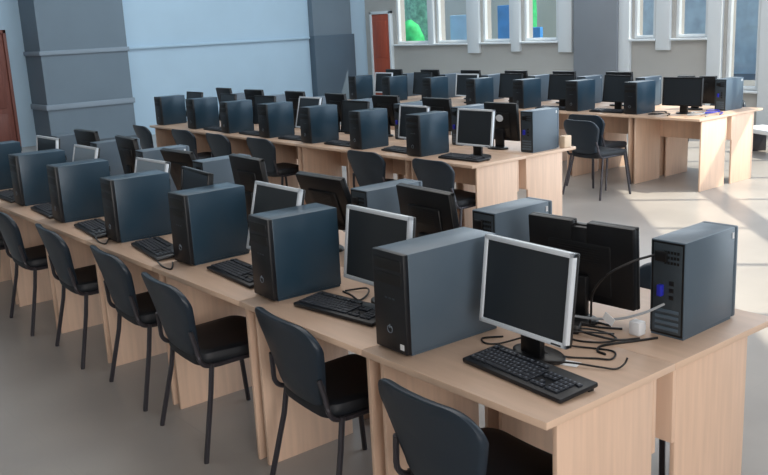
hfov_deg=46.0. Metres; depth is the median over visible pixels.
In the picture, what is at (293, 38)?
trim
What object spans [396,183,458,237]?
computer monitor
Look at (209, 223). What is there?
computer tower
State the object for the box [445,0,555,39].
building
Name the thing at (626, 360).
cable
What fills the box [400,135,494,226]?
computer desk
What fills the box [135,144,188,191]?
computer tower
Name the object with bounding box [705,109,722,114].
cable
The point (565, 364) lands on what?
paper slip
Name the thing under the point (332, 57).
wall
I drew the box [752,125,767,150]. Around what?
bench
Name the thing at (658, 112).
cable
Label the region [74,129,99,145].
computer monitor
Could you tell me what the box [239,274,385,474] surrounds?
computer desk
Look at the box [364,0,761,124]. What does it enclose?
wall
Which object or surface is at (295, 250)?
computer tower
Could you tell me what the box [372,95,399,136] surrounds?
computer monitor
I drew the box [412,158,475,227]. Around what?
office chair
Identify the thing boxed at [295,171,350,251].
computer monitor
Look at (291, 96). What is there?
computer monitor
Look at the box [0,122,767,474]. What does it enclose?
floor
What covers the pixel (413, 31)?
hedge
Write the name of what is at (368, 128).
computer tower
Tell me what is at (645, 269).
office chair
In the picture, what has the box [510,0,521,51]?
trim
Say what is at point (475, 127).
computer monitor
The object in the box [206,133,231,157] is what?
office chair
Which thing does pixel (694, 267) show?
computer tower
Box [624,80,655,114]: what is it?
computer tower
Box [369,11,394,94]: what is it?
door
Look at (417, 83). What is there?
computer monitor
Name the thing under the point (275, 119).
computer tower
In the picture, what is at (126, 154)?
vent
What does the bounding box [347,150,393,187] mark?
office chair
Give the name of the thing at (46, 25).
wall pier
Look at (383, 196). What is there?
computer tower
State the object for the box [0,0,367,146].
wall
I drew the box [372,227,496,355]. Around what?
computer tower
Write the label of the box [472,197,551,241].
computer tower
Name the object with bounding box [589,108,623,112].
keyboard
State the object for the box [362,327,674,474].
computer desk
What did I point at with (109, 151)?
computer tower
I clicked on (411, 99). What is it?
computer desk
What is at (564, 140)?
wooden block
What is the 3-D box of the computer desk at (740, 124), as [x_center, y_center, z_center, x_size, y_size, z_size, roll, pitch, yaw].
[3.633,-1.052,10.042,0.614,0.750,0.846,-13,17,-37]
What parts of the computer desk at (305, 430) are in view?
panel, panel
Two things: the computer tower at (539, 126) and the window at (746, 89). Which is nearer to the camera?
the computer tower at (539, 126)
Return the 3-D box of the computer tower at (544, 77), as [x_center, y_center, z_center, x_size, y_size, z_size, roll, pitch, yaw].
[2.040,-1.956,11.829,0.360,0.339,0.134,-13,17,-36]
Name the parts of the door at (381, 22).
panel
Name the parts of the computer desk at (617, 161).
panel, panel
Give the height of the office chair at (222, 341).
0.801 m
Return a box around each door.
[0,30,21,146]
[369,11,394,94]
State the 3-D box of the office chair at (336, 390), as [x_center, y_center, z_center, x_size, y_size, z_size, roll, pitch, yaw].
[-0.178,0.638,3.588,0.542,0.801,0.534,-12,16,-33]
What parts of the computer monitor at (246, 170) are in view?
frame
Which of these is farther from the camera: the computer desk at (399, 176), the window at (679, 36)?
the window at (679, 36)
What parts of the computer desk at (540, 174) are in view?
panel, modesty panel, panel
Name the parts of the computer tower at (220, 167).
plate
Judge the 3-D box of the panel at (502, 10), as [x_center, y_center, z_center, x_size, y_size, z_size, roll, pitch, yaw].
[2.687,-3.855,19.808,0.100,2.400,0.420,-13,17,-37]
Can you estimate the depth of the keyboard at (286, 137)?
9.06 m
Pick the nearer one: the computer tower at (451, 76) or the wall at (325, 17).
the computer tower at (451, 76)
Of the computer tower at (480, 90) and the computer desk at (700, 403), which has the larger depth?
the computer tower at (480, 90)
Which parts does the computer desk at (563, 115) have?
panel, modesty panel, panel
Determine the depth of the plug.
3.10 m
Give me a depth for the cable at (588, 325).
3.19 m
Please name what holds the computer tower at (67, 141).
on the computer desk
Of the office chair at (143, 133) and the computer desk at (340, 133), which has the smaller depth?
the computer desk at (340, 133)
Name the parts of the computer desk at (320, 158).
panel, modesty panel, panel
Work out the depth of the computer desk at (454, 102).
12.22 m
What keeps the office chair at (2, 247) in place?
on the floor
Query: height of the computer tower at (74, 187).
0.346 m
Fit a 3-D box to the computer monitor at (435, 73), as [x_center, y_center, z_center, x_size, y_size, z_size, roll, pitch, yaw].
[0.669,-2.267,13.297,0.146,0.402,0.370,-14,17,-39]
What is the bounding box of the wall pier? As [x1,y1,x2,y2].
[18,0,135,138]
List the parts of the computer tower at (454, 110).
plate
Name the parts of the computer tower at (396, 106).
plate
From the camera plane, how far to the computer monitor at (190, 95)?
10.89 m
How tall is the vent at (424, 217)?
0.058 m
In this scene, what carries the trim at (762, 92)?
attached to the wall at (685, 57)
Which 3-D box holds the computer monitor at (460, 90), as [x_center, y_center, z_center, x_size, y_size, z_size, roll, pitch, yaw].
[1.135,-1.986,12.037,0.146,0.390,0.392,-14,18,-40]
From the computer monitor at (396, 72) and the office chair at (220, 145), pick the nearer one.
the office chair at (220, 145)
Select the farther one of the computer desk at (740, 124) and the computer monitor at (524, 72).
the computer monitor at (524, 72)
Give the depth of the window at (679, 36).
13.99 m
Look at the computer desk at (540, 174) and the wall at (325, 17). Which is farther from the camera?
the wall at (325, 17)
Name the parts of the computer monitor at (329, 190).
frame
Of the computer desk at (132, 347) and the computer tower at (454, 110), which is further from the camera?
the computer tower at (454, 110)
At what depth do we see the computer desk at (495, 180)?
7.16 m
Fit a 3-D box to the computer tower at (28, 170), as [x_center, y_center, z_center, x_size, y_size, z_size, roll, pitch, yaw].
[-2.368,-0.419,6.240,0.358,0.346,0.167,-13,16,-35]
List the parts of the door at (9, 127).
panel, panel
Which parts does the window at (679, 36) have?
sill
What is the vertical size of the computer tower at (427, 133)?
0.346 m
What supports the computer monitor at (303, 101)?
on the computer desk at (286, 150)
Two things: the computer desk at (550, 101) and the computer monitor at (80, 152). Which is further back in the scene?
the computer desk at (550, 101)
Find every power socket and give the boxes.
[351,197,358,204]
[474,220,482,228]
[655,250,667,261]
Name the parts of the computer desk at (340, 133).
panel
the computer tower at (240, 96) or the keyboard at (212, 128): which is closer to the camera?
the keyboard at (212, 128)
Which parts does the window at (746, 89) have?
sill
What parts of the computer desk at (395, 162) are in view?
panel, modesty panel, panel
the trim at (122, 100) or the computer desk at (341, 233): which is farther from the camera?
the trim at (122, 100)
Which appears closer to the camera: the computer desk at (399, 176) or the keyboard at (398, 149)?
the keyboard at (398, 149)
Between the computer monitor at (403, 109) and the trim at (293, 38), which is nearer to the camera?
the computer monitor at (403, 109)
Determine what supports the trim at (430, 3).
attached to the wall at (685, 57)
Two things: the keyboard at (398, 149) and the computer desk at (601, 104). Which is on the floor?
the computer desk at (601, 104)
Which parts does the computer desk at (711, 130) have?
panel, modesty panel, panel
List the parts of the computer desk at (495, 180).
panel, modesty panel, panel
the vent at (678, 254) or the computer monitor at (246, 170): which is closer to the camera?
the vent at (678, 254)
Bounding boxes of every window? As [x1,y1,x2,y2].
[393,0,428,45]
[432,0,467,44]
[478,0,510,43]
[519,0,557,43]
[628,0,655,40]
[670,0,707,40]
[726,0,761,93]
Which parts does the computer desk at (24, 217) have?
panel, panel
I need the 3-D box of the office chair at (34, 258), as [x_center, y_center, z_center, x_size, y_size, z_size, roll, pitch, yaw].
[-2.261,0.167,6.017,0.542,0.801,0.534,-12,16,-35]
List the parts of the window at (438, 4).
sill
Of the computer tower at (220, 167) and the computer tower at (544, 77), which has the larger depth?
the computer tower at (544, 77)
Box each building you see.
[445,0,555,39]
[643,0,758,73]
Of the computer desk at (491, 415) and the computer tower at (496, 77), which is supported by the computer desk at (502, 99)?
the computer tower at (496, 77)
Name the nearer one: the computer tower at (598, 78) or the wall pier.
the computer tower at (598, 78)
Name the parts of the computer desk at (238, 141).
panel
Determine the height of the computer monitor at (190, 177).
0.402 m
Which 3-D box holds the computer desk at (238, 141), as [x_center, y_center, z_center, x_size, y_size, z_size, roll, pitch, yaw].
[-1.375,-0.780,9.943,0.614,0.750,0.809,-13,17,-37]
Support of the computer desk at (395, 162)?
on the floor
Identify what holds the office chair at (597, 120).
on the floor
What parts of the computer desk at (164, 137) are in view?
panel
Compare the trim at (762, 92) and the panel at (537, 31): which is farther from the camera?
the panel at (537, 31)
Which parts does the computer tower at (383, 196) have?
plate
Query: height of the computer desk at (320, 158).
0.750 m
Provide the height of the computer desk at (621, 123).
0.750 m
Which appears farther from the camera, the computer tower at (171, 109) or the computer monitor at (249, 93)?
the computer tower at (171, 109)
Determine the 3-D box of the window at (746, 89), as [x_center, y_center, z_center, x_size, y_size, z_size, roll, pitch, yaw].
[5.240,-3.426,13.145,0.180,2.615,0.610,-13,17,-37]
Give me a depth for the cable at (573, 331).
3.12 m
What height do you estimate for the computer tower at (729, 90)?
0.339 m
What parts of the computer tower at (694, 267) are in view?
plate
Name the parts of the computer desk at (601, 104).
panel, panel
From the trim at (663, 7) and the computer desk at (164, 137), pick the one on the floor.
the computer desk at (164, 137)
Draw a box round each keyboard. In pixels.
[0,189,14,202]
[30,202,52,218]
[74,218,106,237]
[131,236,173,260]
[203,126,221,131]
[207,259,253,288]
[239,130,258,135]
[278,134,300,140]
[293,291,375,326]
[324,139,349,146]
[381,146,406,153]
[438,152,490,161]
[463,344,597,403]
[535,105,565,109]
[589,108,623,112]
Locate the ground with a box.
[734,74,754,85]
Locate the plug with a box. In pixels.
[629,319,645,336]
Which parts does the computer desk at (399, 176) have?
panel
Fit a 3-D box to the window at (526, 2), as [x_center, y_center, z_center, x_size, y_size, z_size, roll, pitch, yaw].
[2.766,-4.383,16.010,0.180,1.835,0.880,-13,17,-37]
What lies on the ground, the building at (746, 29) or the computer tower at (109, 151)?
the building at (746, 29)
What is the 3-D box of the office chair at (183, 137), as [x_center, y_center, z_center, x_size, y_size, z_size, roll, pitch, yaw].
[-2.082,-0.864,10.338,0.542,0.801,0.534,-14,18,-40]
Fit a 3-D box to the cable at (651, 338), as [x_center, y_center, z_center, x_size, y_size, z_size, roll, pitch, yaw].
[0.808,0.356,3.036,0.253,0.007,0.068,-11,15,-30]
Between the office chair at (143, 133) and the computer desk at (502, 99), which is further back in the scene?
the computer desk at (502, 99)
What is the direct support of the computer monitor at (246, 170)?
on the computer desk
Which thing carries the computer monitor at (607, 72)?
on the computer desk at (617, 161)
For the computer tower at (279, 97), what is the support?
on the computer desk
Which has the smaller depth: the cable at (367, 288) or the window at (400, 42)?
the cable at (367, 288)
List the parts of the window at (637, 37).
sill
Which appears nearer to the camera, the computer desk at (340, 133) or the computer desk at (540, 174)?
the computer desk at (540, 174)
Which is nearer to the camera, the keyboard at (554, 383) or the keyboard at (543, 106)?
the keyboard at (554, 383)
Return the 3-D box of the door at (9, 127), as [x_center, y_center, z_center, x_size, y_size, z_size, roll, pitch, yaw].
[-6.962,-2.489,15.512,1.160,2.050,0.122,-13,17,-37]
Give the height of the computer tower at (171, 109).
0.346 m
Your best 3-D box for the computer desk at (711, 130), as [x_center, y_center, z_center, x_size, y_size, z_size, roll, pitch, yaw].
[3.157,-0.940,9.668,0.614,0.750,0.846,-13,17,-37]
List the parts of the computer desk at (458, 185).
panel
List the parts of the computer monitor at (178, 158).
frame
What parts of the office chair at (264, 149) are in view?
backrest, seat, frame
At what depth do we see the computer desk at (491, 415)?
3.65 m
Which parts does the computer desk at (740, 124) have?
panel, modesty panel, panel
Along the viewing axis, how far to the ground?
27.20 m
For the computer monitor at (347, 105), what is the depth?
8.54 m
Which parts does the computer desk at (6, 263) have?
panel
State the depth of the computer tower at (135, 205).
4.93 m
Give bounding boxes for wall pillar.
[574,0,618,96]
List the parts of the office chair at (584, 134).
leg, backrest, leg, frame, seat, leg, leg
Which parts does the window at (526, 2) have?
sill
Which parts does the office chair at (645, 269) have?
backrest, leg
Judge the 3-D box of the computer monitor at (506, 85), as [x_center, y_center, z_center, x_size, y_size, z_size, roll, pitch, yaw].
[1.630,-1.875,11.440,0.146,0.402,0.370,-13,17,-37]
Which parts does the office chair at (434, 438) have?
frame, backrest, seat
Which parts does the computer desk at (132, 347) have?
panel, panel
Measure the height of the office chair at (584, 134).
0.801 m
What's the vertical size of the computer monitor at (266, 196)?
0.410 m
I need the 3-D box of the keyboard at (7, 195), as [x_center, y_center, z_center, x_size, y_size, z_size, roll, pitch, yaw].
[-2.667,-0.300,6.480,0.158,0.034,0.444,-13,17,-37]
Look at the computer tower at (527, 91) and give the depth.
11.02 m
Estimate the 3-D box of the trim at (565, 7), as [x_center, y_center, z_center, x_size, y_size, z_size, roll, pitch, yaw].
[3.053,-5.666,15.210,0.060,5.000,0.300,-13,17,-37]
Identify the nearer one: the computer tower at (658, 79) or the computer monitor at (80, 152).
the computer monitor at (80, 152)
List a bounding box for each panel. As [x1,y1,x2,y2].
[450,15,466,39]
[497,5,509,38]
[533,27,542,37]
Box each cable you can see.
[157,261,173,269]
[342,287,369,299]
[481,331,613,344]
[541,357,627,369]
[545,345,616,359]
[573,328,617,342]
[575,303,664,325]
[579,330,639,340]
[585,324,622,329]
[589,254,654,323]
[596,337,657,354]
[648,111,669,115]
[687,111,708,116]
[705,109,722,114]
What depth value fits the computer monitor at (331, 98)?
9.51 m
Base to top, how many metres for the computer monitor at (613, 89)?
0.402 m
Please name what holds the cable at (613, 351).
on the computer desk at (609, 429)
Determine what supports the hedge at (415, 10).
on the ground
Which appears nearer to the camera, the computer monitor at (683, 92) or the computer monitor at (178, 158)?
the computer monitor at (178, 158)
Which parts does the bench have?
leg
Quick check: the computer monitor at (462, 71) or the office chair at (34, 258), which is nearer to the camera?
the office chair at (34, 258)
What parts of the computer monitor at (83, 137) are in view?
frame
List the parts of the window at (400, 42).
sill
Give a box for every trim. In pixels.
[23,46,128,55]
[30,97,134,110]
[129,37,309,49]
[427,0,435,45]
[466,0,480,52]
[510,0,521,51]
[558,0,572,51]
[618,0,631,71]
[655,0,671,49]
[705,0,724,105]
[756,0,767,124]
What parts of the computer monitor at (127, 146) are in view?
frame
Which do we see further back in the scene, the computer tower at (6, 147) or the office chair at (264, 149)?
the office chair at (264, 149)
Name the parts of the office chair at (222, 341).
leg, backrest, frame, seat, leg, leg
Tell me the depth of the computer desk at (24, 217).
6.41 m
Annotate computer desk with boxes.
[0,188,18,304]
[0,202,58,327]
[35,217,111,362]
[86,234,178,404]
[150,122,220,146]
[151,250,343,459]
[180,124,258,152]
[213,128,298,156]
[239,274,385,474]
[257,132,344,204]
[294,125,340,186]
[295,136,393,193]
[339,126,349,187]
[339,230,369,418]
[345,142,455,186]
[346,130,405,179]
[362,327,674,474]
[390,98,420,129]
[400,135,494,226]
[404,148,526,208]
[419,96,465,99]
[449,100,465,134]
[458,98,508,101]
[459,140,575,227]
[485,406,498,428]
[499,287,767,474]
[502,100,558,104]
[519,105,597,174]
[546,102,623,168]
[567,107,659,182]
[603,104,679,175]
[629,110,731,191]
[664,105,762,183]
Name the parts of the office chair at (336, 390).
leg, backrest, frame, seat, leg, leg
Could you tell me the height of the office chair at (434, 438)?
0.801 m
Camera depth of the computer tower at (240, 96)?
11.13 m
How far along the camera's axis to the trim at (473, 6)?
17.34 m
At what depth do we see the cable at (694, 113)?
9.33 m
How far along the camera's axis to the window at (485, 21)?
17.15 m
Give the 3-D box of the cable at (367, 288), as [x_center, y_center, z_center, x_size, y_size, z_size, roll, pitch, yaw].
[-0.099,0.228,3.741,0.093,0.020,0.164,-9,15,-25]
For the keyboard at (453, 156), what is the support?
on the computer desk at (495, 180)
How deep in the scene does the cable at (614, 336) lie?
3.08 m
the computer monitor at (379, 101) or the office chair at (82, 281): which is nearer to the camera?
the office chair at (82, 281)
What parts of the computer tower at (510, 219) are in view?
plate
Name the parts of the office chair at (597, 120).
leg, backrest, leg, frame, seat, leg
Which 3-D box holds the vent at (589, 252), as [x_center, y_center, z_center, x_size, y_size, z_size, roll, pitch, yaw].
[0.704,0.059,3.280,0.006,0.058,0.183,-14,18,-40]
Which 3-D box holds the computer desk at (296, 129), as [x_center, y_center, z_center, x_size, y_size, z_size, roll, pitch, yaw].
[-0.899,-0.892,10.316,0.614,0.750,0.809,-13,17,-37]
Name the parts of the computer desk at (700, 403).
panel, modesty panel, panel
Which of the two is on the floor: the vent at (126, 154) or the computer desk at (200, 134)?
the computer desk at (200, 134)
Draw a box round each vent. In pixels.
[121,150,130,159]
[173,165,180,173]
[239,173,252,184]
[412,209,434,226]
[481,220,490,231]
[557,243,598,264]
[664,250,679,265]
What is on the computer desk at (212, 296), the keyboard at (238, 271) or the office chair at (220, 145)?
the keyboard at (238, 271)
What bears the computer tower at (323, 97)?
on the computer desk at (296, 129)
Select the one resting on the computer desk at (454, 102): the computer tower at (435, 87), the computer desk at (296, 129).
the computer tower at (435, 87)
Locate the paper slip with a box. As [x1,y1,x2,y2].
[560,360,580,366]
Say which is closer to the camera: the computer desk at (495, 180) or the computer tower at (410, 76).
the computer desk at (495, 180)
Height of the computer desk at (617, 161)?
0.750 m
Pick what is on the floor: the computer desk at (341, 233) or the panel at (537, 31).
the computer desk at (341, 233)
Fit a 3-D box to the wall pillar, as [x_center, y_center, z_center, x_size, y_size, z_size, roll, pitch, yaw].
[3.495,-4.975,14.805,0.120,6.200,0.900,-13,17,-37]
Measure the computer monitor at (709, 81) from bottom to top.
0.364 m
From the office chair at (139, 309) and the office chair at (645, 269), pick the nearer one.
the office chair at (645, 269)
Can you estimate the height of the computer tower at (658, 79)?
0.339 m
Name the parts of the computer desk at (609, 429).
panel, panel, modesty panel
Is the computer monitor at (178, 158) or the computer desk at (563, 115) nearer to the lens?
the computer monitor at (178, 158)
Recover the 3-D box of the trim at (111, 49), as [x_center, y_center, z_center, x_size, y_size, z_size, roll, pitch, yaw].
[-5.476,-3.321,16.119,1.620,0.075,0.830,-13,17,-37]
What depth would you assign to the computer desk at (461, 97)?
13.00 m
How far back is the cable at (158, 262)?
4.33 m
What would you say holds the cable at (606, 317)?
attached to the computer tower at (694, 267)
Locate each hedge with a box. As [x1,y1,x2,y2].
[404,0,427,40]
[405,20,424,40]
[533,0,536,26]
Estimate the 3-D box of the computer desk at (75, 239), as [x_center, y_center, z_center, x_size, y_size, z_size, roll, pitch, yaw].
[-1.659,0.263,5.593,0.614,0.750,0.829,-13,17,-37]
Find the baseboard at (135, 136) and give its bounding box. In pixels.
[100,135,136,140]
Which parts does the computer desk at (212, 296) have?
panel, panel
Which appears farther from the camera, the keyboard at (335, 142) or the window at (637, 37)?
the window at (637, 37)
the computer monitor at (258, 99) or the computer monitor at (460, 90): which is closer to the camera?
the computer monitor at (258, 99)
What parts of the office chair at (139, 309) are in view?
backrest, leg, frame, seat, leg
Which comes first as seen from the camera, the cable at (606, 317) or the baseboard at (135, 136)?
the cable at (606, 317)
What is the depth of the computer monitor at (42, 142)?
6.74 m
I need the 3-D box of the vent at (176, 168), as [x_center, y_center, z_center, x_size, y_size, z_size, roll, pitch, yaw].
[-1.285,-0.427,5.690,0.022,0.056,0.148,-14,18,-40]
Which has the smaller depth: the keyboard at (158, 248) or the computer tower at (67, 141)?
the keyboard at (158, 248)
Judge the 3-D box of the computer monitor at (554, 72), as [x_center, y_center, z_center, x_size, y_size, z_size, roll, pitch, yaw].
[2.258,-1.893,11.385,0.146,0.402,0.370,-12,16,-35]
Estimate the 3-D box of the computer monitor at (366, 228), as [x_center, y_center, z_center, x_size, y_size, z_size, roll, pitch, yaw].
[0.009,0.080,3.538,0.146,0.390,0.392,-13,17,-37]
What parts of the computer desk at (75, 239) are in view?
panel, panel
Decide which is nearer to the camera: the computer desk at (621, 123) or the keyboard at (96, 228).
the keyboard at (96, 228)
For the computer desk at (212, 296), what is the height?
0.750 m
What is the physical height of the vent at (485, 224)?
0.046 m
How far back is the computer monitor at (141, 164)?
5.41 m
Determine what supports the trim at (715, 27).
attached to the wall at (685, 57)
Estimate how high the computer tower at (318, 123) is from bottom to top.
0.346 m
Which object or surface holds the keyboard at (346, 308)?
on the computer desk at (305, 430)
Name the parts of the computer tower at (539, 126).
plate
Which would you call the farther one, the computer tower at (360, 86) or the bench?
the computer tower at (360, 86)
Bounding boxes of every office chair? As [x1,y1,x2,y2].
[0,212,47,335]
[0,231,4,249]
[35,223,98,369]
[90,245,157,411]
[133,125,153,148]
[141,272,250,463]
[171,129,213,159]
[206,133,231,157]
[246,137,298,185]
[255,307,368,474]
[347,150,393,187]
[378,378,552,474]
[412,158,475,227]
[562,119,630,200]
[566,114,631,190]
[640,262,665,474]
[688,100,745,140]
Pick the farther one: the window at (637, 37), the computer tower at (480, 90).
the window at (637, 37)
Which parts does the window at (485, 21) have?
sill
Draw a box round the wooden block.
[559,135,570,147]
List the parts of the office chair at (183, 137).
backrest, seat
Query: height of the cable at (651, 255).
0.286 m
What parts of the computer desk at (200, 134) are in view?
panel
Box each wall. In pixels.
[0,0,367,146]
[307,0,351,35]
[309,34,355,99]
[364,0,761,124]
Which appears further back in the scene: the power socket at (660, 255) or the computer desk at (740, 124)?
the computer desk at (740, 124)
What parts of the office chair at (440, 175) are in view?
backrest, leg, frame, seat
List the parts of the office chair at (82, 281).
backrest, leg, frame, seat, leg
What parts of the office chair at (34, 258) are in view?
leg, backrest, frame, seat, leg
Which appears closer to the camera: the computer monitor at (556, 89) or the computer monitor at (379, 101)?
the computer monitor at (379, 101)
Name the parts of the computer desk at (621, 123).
panel, modesty panel, panel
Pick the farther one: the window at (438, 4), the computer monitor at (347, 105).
the window at (438, 4)
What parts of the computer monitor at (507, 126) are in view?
frame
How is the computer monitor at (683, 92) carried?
on the computer desk at (711, 130)
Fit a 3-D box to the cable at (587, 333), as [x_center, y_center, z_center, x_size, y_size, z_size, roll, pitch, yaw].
[0.744,0.332,3.129,0.272,0.018,0.076,8,17,37]
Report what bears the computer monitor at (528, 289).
on the computer desk at (609, 429)
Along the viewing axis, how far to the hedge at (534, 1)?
20.16 m
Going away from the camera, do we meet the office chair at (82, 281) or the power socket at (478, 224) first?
the power socket at (478, 224)
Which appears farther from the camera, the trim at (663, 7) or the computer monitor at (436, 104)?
the trim at (663, 7)
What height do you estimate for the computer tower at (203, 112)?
0.346 m
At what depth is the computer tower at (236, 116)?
9.91 m
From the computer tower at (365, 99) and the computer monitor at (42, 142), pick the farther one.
the computer tower at (365, 99)
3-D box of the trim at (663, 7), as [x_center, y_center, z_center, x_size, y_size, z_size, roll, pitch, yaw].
[4.292,-5.384,13.717,0.060,4.980,0.260,-13,17,-37]
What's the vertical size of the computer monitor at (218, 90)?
0.402 m
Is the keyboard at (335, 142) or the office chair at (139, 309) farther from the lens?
the keyboard at (335, 142)
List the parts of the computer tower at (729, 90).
plate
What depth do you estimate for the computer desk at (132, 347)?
5.15 m
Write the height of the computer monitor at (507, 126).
0.389 m
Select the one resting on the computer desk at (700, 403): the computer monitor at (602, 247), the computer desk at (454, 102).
the computer monitor at (602, 247)
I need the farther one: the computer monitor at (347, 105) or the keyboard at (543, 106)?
the keyboard at (543, 106)
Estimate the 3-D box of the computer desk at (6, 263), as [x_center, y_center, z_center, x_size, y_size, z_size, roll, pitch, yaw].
[-2.708,0.016,6.856,0.614,0.750,0.829,-13,17,-37]
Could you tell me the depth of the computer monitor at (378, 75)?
13.39 m
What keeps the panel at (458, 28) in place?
on the ground
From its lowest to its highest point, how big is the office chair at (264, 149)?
0.801 m
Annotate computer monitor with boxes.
[36,135,59,150]
[72,144,99,161]
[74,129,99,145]
[115,135,139,173]
[134,157,170,175]
[160,148,196,190]
[181,166,213,189]
[186,91,202,116]
[216,87,231,120]
[219,93,236,119]
[229,153,268,229]
[244,89,263,106]
[246,181,305,249]
[253,95,275,123]
[284,91,305,127]
[295,96,322,127]
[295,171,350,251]
[325,93,346,131]
[341,100,369,132]
[344,204,415,303]
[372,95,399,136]
[375,72,393,92]
[386,69,402,75]
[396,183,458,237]
[398,104,430,138]
[413,72,431,100]
[420,69,439,76]
[422,97,451,131]
[455,74,478,102]
[456,108,495,156]
[461,70,480,98]
[479,234,579,364]
[484,102,519,149]
[499,73,522,102]
[505,70,527,100]
[528,212,639,325]
[548,74,575,106]
[552,71,576,103]
[602,75,632,108]
[606,71,632,105]
[662,77,703,113]
[677,76,716,109]
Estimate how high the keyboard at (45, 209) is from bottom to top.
0.034 m
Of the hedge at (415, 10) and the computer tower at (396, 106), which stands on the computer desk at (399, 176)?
the computer tower at (396, 106)
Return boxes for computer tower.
[0,140,21,189]
[8,149,66,205]
[46,158,109,222]
[51,133,76,161]
[90,137,140,175]
[100,170,171,242]
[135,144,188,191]
[154,95,186,124]
[168,182,249,265]
[185,97,219,128]
[192,153,250,184]
[219,99,253,133]
[232,92,245,99]
[248,203,340,300]
[257,101,294,137]
[266,94,285,101]
[298,96,325,104]
[299,104,338,143]
[345,98,372,133]
[348,75,372,99]
[348,108,388,149]
[350,178,421,213]
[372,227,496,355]
[382,75,407,99]
[394,101,422,139]
[401,73,420,95]
[405,111,448,156]
[422,76,447,97]
[439,73,460,97]
[451,104,483,145]
[466,77,493,104]
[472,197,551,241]
[481,73,501,98]
[512,78,540,108]
[520,107,558,152]
[528,74,549,101]
[565,79,594,110]
[577,75,601,102]
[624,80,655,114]
[635,76,661,105]
[650,221,737,340]
[715,77,743,110]
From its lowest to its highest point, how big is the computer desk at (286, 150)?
0.750 m
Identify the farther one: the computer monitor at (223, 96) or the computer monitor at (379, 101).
the computer monitor at (223, 96)
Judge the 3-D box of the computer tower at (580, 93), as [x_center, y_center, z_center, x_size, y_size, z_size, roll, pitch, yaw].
[2.285,-1.655,10.493,0.358,0.346,0.167,-13,17,-38]
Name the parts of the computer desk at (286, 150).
panel, panel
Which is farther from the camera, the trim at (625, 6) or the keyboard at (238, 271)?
the trim at (625, 6)
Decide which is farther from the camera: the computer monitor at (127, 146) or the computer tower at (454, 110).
the computer tower at (454, 110)
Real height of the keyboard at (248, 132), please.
0.034 m
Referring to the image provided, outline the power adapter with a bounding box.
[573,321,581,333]
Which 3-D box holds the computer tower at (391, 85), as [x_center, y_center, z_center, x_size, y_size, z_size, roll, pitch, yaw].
[0.160,-2.153,13.042,0.358,0.346,0.167,-13,17,-36]
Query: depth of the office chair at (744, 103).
10.29 m

